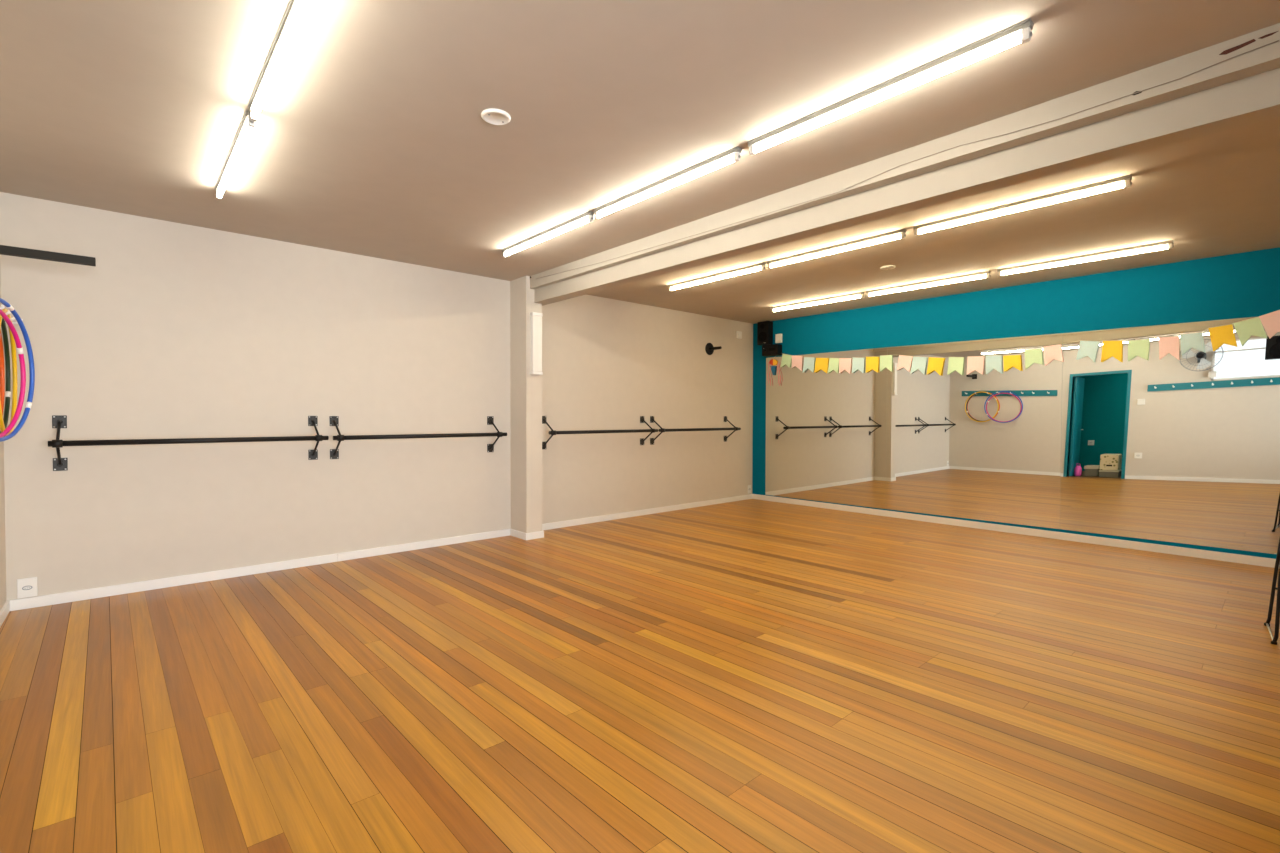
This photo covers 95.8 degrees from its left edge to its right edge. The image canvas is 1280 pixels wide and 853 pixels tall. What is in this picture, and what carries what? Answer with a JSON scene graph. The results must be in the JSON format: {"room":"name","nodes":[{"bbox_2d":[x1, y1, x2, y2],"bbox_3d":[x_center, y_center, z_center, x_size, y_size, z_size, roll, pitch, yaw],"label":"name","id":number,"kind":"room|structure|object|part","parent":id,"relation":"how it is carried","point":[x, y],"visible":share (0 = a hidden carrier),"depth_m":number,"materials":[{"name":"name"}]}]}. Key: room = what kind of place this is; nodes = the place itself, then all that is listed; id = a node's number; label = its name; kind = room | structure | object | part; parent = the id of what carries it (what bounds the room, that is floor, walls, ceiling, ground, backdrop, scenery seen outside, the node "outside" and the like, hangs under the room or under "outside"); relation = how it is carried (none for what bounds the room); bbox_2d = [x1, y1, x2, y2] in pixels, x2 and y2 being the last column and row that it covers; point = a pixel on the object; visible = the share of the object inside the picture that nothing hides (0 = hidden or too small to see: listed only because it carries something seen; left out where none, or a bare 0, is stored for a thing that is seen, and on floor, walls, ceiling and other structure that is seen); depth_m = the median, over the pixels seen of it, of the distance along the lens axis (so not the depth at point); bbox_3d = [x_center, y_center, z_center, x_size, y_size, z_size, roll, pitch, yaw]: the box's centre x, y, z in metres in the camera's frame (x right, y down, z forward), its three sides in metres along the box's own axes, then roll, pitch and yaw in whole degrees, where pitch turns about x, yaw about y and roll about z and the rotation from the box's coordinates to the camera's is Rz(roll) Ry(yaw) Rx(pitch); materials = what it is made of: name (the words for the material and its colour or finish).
{"room":"dance studio","nodes":[
{"label":"dance studio","id":0,"kind":"room"},
{"bbox_2d":[0,259,6,609],"bbox_3d":[-1.840,-0.053,1.087,0.120,2.862,7.200,-1,1,-42],"label":"wall","id":1,"kind":"structure","parent":0,"point":[3,599],"depth_m":3.74,"materials":[{"name":"paint"}]},
{"bbox_2d":[0,600,9,626],"bbox_3d":[-1.792,1.241,1.154,0.015,0.072,7.200,-1,1,-42],"label":"baseboard","id":2,"kind":"structure","parent":1,"relation":"attached to","point":[5,610],"depth_m":3.69,"materials":[{"name":"white paint"}]},
{"bbox_2d":[0,304,22,323],"bbox_3d":[-3.306,-0.609,2.908,0.131,0.172,1.955,-1,1,-42],"label":"coat rack","id":3,"kind":"object","parent":1,"relation":"attached to","point":[2,307],"visible":0.53,"depth_m":3.23,"materials":[{"name":"teal paint"}]},
{"bbox_2d":[0,329,4,414],"bbox_3d":[-3.653,-0.309,3.264,0.024,0.720,0.720,-1,1,-42],"label":"hoop","id":4,"kind":"object","parent":3,"relation":"hanging from","point":[2,367],"visible":0.83,"depth_m":3.51},
{"bbox_2d":[0,317,10,432],"bbox_3d":[-3.640,-0.307,3.287,0.024,0.710,0.710,-1,1,-42],"label":"hoop","id":5,"kind":"object","parent":3,"relation":"hanging from","point":[3,324],"visible":0.81,"depth_m":3.51},
{"bbox_2d":[0,308,16,436],"bbox_3d":[-3.629,-0.305,3.313,0.022,0.736,0.736,-1,1,-42],"label":"hoop","id":6,"kind":"object","parent":3,"relation":"hanging from","point":[12,341],"visible":0.56,"depth_m":3.54},
{"bbox_2d":[0,309,25,437],"bbox_3d":[-3.315,-0.278,2.963,0.023,0.691,0.709,0,1,-29],"label":"hoop","id":7,"kind":"object","parent":3,"relation":"hanging from","point":[11,425],"visible":1,"depth_m":3.21},
{"bbox_2d":[0,298,34,441],"bbox_3d":[-3.300,-0.293,2.977,0.022,0.745,0.767,0,1,-28],"label":"hoop","id":8,"kind":"object","parent":3,"relation":"hanging from","point":[6,304],"visible":1,"depth_m":3.24},
{"bbox_2d":[0,245,95,265],"bbox_3d":[-3.645,-1.046,3.532,0.468,0.120,0.110,-1,1,-42],"label":"bar","id":9,"kind":"object","parent":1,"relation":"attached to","point":[4,250],"visible":1,"depth_m":3.53,"materials":[{"name":"grey paint"}]},
{"bbox_2d":[0,192,752,600],"bbox_3d":[-1.245,-0.148,6.525,8.256,2.862,0.120,-1,1,-42],"label":"wall","id":10,"kind":"structure","parent":0,"point":[175,330],"depth_m":4.94,"materials":[{"name":"paint"}]},
{"bbox_2d":[17,577,37,598],"bbox_3d":[-4.119,1.084,3.890,0.094,0.129,0.015,-1,1,-42],"label":"power outlet","id":11,"kind":"object","parent":10,"relation":"attached to","point":[26,587],"visible":1,"depth_m":3.89,"materials":[{"name":"white plastic"}]},
{"bbox_2d":[48,415,328,470],"bbox_3d":[-3.333,0.108,4.429,1.668,0.381,0.231,-1,1,-42],"label":"ballet barre","id":12,"kind":"object","parent":10,"relation":"attached to","point":[58,421],"visible":1,"depth_m":4.16,"materials":[{"name":"metal"}]},
{"bbox_3d":[-3.992,-0.032,3.979,0.072,0.088,0.020,-1,1,-42],"label":"wall plate","id":13,"kind":"part","parent":12,"relation":"part of","materials":[{"name":"metal"}]},
{"bbox_3d":[-3.993,0.261,3.984,0.072,0.088,0.020,-1,1,-42],"label":"wall plate","id":14,"kind":"part","parent":12,"relation":"part of","materials":[{"name":"metal"}]},
{"bbox_3d":[-3.273,0.105,4.362,1.668,0.038,0.038,-1,1,-42],"label":"rail","id":15,"kind":"part","parent":12,"relation":"part of","materials":[{"name":"black metal"}]},
{"bbox_3d":[-2.834,0.245,5.019,0.072,0.088,0.020,-1,1,-42],"label":"wall plate","id":16,"kind":"part","parent":12,"relation":"part of","materials":[{"name":"metal"}]},
{"bbox_3d":[-2.833,-0.048,5.014,0.072,0.088,0.020,-1,1,-42],"label":"wall plate","id":17,"kind":"part","parent":12,"relation":"part of","materials":[{"name":"metal"}]},
{"bbox_2d":[10,494,751,610],"bbox_3d":[-1.095,1.150,6.370,7.976,0.072,0.350,-1,1,-42],"label":"baseboard","id":18,"kind":"structure","parent":10,"relation":"attached to","point":[59,598],"depth_m":4.99,"materials":[{"name":"white paint"}]},
{"bbox_2d":[330,416,506,458],"bbox_3d":[-2.067,0.092,5.560,1.646,0.381,0.231,-1,1,-42],"label":"ballet barre","id":19,"kind":"object","parent":10,"relation":"attached to","point":[334,420],"visible":1,"depth_m":5.34,"materials":[{"name":"metal"}]},
{"bbox_3d":[-2.708,0.245,5.131,0.072,0.088,0.020,-1,1,-42],"label":"wall plate","id":20,"kind":"part","parent":19,"relation":"part of","materials":[{"name":"metal"}]},
{"bbox_3d":[-2.708,-0.048,5.126,0.072,0.088,0.020,-1,1,-42],"label":"wall plate","id":21,"kind":"part","parent":19,"relation":"part of","materials":[{"name":"metal"}]},
{"bbox_3d":[-2.008,0.090,5.493,1.646,0.038,0.038,-1,1,-42],"label":"rail","id":22,"kind":"part","parent":19,"relation":"part of","materials":[{"name":"black metal"}]},
{"bbox_3d":[-1.583,0.229,6.137,0.072,0.088,0.020,-1,1,-42],"label":"wall plate","id":23,"kind":"part","parent":19,"relation":"part of","materials":[{"name":"metal"}]},
{"bbox_3d":[-1.582,-0.064,6.132,0.072,0.088,0.020,-1,1,-42],"label":"wall plate","id":24,"kind":"part","parent":19,"relation":"part of","materials":[{"name":"metal"}]},
{"bbox_2d":[542,416,657,448],"bbox_3d":[-0.448,0.063,7.006,1.642,0.381,0.231,-1,1,-42],"label":"ballet barre","id":25,"kind":"object","parent":10,"relation":"attached to","point":[552,432],"visible":0.91,"depth_m":6.84,"materials":[{"name":"metal"}]},
{"bbox_3d":[-0.388,0.061,6.940,1.642,0.038,0.038,-1,1,-42],"label":"rail","id":26,"kind":"part","parent":25,"relation":"part of","materials":[{"name":"black metal"}]},
{"bbox_2d":[650,416,740,444],"bbox_3d":[0.810,0.045,8.130,1.655,0.381,0.231,-1,1,-42],"label":"ballet barre","id":27,"kind":"object","parent":10,"relation":"attached to","point":[652,420],"visible":1,"depth_m":7.94,"materials":[{"name":"metal"}]},
{"bbox_3d":[0.870,0.042,8.063,1.655,0.038,0.038,-1,1,-42],"label":"rail","id":28,"kind":"part","parent":27,"relation":"part of","materials":[{"name":"black metal"}]},
{"bbox_2d":[705,343,721,354],"bbox_3d":[1.084,-1.130,8.364,0.180,0.180,0.215,-1,1,-42],"label":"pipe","id":29,"kind":"object","parent":10,"relation":"attached to","point":[709,349],"visible":1,"depth_m":8.40,"materials":[{"name":"black metal"}]},
{"bbox_2d":[736,331,741,338],"bbox_3d":[1.521,-1.404,8.869,0.110,0.110,0.035,-1,1,-42],"label":"junction box","id":30,"kind":"object","parent":10,"relation":"attached to","point":[738,333],"visible":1,"depth_m":8.85,"materials":[{"name":"white plastic"}]},
{"bbox_2d":[0,499,1279,852],"bbox_3d":[1.161,1.237,3.793,8.176,0.003,7.300,-1,1,-42],"label":"floor","id":31,"kind":"structure","parent":0,"point":[749,675],"depth_m":2.65,"materials":[{"name":"brown wood"}]},
{"bbox_2d":[510,276,541,532],"bbox_3d":[-1.228,-0.193,6.235,0.190,2.762,0.335,-1,1,-42],"label":"pillar","id":32,"kind":"structure","parent":31,"relation":"on","point":[525,388],"depth_m":6.13,"materials":[{"name":"paint"}]},
{"bbox_2d":[530,312,542,374],"bbox_3d":[-1.088,-0.869,6.085,0.122,0.650,0.055,-1,1,-42],"label":"emergency light","id":33,"kind":"object","parent":32,"relation":"attached to","point":[536,318],"visible":1,"depth_m":6.06,"materials":[{"name":"white plastic"}]},
{"bbox_2d":[1264,538,1279,644],"bbox_3d":[3.900,0.866,3.322,0.425,0.765,0.429,-1,1,-42],"label":"metal stool","id":34,"kind":"object","parent":31,"relation":"on","point":[1277,565],"visible":1,"depth_m":3.55,"materials":[{"name":"black metal"}]},
{"bbox_3d":[3.662,0.875,3.308,0.064,0.734,0.022,0,1,9],"label":"leg","id":35,"kind":"part","parent":34,"relation":"part of","materials":[{"name":"black metal"}]},
{"bbox_2d":[0,0,1279,323],"bbox_3d":[1.196,-1.587,3.770,8.256,0.120,7.440,-1,1,-42],"label":"ceiling","id":36,"kind":"structure","parent":0,"point":[370,137],"depth_m":2.92,"materials":[{"name":"paint"}]},
{"bbox_2d":[214,109,254,198],"bbox_3d":[-2.291,-1.490,3.256,0.044,0.066,1.288,-1,1,-42],"label":"batten","id":37,"kind":"object","parent":36,"relation":"attached to","point":[246,126],"visible":0.85,"depth_m":3.12,"materials":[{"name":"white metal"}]},
{"bbox_2d":[248,0,310,121],"bbox_3d":[-1.407,-1.471,2.266,0.044,0.066,1.288,-1,1,-42],"label":"batten","id":38,"kind":"object","parent":36,"relation":"attached to","point":[296,9],"visible":1,"depth_m":2.27,"materials":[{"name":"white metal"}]},
{"bbox_2d":[481,108,510,124],"bbox_3d":[-0.701,-1.506,2.820,0.140,0.014,0.140,-1,1,-42],"label":"ceiling plate","id":39,"kind":"object","parent":36,"relation":"attached to","point":[493,116],"visible":1,"depth_m":2.80,"materials":[{"name":"white plastic"}]},
{"bbox_2d":[502,211,593,257],"bbox_3d":[-0.770,-1.511,4.614,0.044,0.066,1.288,-1,1,-42],"label":"batten","id":40,"kind":"object","parent":36,"relation":"attached to","point":[587,217],"visible":1,"depth_m":4.52,"materials":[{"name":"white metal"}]},
{"bbox_2d":[593,146,741,219],"bbox_3d":[0.114,-1.492,3.625,0.044,0.066,1.288,-1,1,-42],"label":"batten","id":41,"kind":"object","parent":36,"relation":"attached to","point":[732,155],"visible":1,"depth_m":3.51,"materials":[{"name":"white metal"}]},
{"bbox_2d":[668,262,765,290],"bbox_3d":[0.756,-1.532,5.978,0.044,0.066,1.288,-1,1,-42],"label":"batten","id":42,"kind":"object","parent":36,"relation":"attached to","point":[762,265],"visible":1,"depth_m":5.90,"materials":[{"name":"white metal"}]},
{"bbox_2d":[771,292,864,311],"bbox_3d":[2.192,-1.553,7.260,0.044,0.066,1.288,-1,1,-42],"label":"batten","id":43,"kind":"object","parent":36,"relation":"attached to","point":[861,294],"visible":1,"depth_m":7.20,"materials":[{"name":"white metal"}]},
{"bbox_2d":[767,229,906,268],"bbox_3d":[1.640,-1.514,4.988,0.044,0.066,1.288,-1,1,-42],"label":"batten","id":44,"kind":"object","parent":36,"relation":"attached to","point":[902,232],"visible":1,"depth_m":4.91,"materials":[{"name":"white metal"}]},
{"bbox_2d":[880,265,895,269],"bbox_3d":[2.422,-1.551,5.651,0.140,0.014,0.140,-1,1,-42],"label":"ceiling plate","id":45,"kind":"object","parent":36,"relation":"attached to","point":[887,267],"visible":1,"depth_m":5.63,"materials":[{"name":"white plastic"}]},
{"bbox_2d":[747,18,1033,155],"bbox_3d":[1.016,-1.473,2.614,0.044,0.066,1.288,-1,1,-42],"label":"fluorescent light","id":46,"kind":"object","parent":36,"relation":"attached to","point":[1020,32],"visible":1,"depth_m":2.47,"materials":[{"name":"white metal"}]},
{"bbox_2d":[530,23,1279,305],"bbox_3d":[1.131,-1.392,3.715,0.282,0.267,7.201,-1,1,-42],"label":"beam","id":47,"kind":"structure","parent":36,"relation":"attached to","point":[1233,83],"depth_m":2.91,"materials":[{"name":"paint"}]},
{"bbox_2d":[866,270,990,296],"bbox_3d":[3.076,-1.534,6.271,0.044,0.066,1.288,-1,1,-42],"label":"batten","id":48,"kind":"object","parent":36,"relation":"attached to","point":[983,273],"visible":1,"depth_m":6.20,"materials":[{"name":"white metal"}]},
{"bbox_2d":[913,174,1131,235],"bbox_3d":[2.543,-1.494,3.978,0.044,0.066,1.288,-1,1,-42],"label":"batten","id":49,"kind":"object","parent":36,"relation":"attached to","point":[1127,179],"visible":1,"depth_m":3.88,"materials":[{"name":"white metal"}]},
{"bbox_2d":[997,240,1173,275],"bbox_3d":[3.979,-1.514,5.260,0.044,0.066,1.288,-1,1,-42],"label":"batten","id":50,"kind":"object","parent":36,"relation":"attached to","point":[1169,243],"visible":1,"depth_m":5.18,"materials":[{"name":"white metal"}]},
{"bbox_2d":[752,247,1279,558],"bbox_3d":[4.226,-0.138,6.506,0.122,2.862,7.200,-1,1,-42],"label":"wall","id":51,"kind":"structure","parent":0,"point":[1245,284],"depth_m":6.21,"materials":[{"name":"teal paint"}]},
{"bbox_2d":[757,321,772,345],"bbox_3d":[1.917,-1.429,8.877,0.137,0.352,0.200,-1,1,-42],"label":"wall speaker","id":52,"kind":"object","parent":51,"relation":"attached to","point":[765,328],"visible":0.99,"depth_m":8.82,"materials":[{"name":"black plastic"}]},
{"bbox_2d":[762,344,781,356],"bbox_3d":[2.000,-1.157,8.782,0.145,0.160,0.280,-1,1,-42],"label":"amplifier","id":53,"kind":"object","parent":51,"relation":"attached to","point":[774,349],"visible":1,"depth_m":8.72,"materials":[{"name":"black plastic"}]},
{"bbox_2d":[767,358,780,385],"bbox_3d":[2.037,-0.844,8.802,0.016,0.455,0.247,-1,1,-42],"label":"kite","id":54,"kind":"object","parent":53,"relation":"hanging from","point":[773,361],"visible":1,"depth_m":8.81},
{"bbox_2d":[775,334,781,342],"bbox_3d":[2.097,-1.331,8.745,0.045,0.136,0.104,-1,1,-42],"label":"junction box","id":55,"kind":"object","parent":51,"relation":"attached to","point":[778,337],"visible":1,"depth_m":8.73,"materials":[{"name":"white plastic"}]},
{"bbox_2d":[765,347,886,508],"bbox_3d":[2.583,0.013,8.250,0.008,2.117,1.901,-1,1,-42],"label":"wall mirror","id":56,"kind":"object","parent":51,"relation":"attached to","point":[826,434],"visible":1,"depth_m":8.15,"materials":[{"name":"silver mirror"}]},
{"bbox_2d":[886,333,1062,528],"bbox_3d":[3.843,0.038,6.839,0.008,2.109,1.881,-1,1,-42],"label":"wall mirror","id":57,"kind":"object","parent":51,"relation":"attached to","point":[973,445],"visible":1,"depth_m":6.73,"materials":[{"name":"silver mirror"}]},
{"bbox_2d":[752,494,1279,567],"bbox_3d":[4.170,1.155,6.480,0.023,0.076,7.200,-1,1,-42],"label":"baseboard","id":58,"kind":"structure","parent":51,"relation":"attached to","point":[1213,555],"depth_m":6.20,"materials":[{"name":"white paint"}]},
{"bbox_2d":[780,310,1279,375],"bbox_3d":[3.863,-0.852,6.763,0.025,0.513,5.316,-1,1,-42],"label":"bunting","id":59,"kind":"object","parent":51,"relation":"attached to","point":[1219,335],"visible":1,"depth_m":6.16,"materials":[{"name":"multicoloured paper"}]},
{"bbox_2d":[1060,317,1279,553],"bbox_3d":[5.101,0.066,5.427,0.017,2.078,1.899,-1,1,-42],"label":"wall mirror","id":60,"kind":"object","parent":51,"relation":"attached to","point":[1185,450],"visible":1,"depth_m":5.47,"materials":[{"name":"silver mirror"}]}
]}

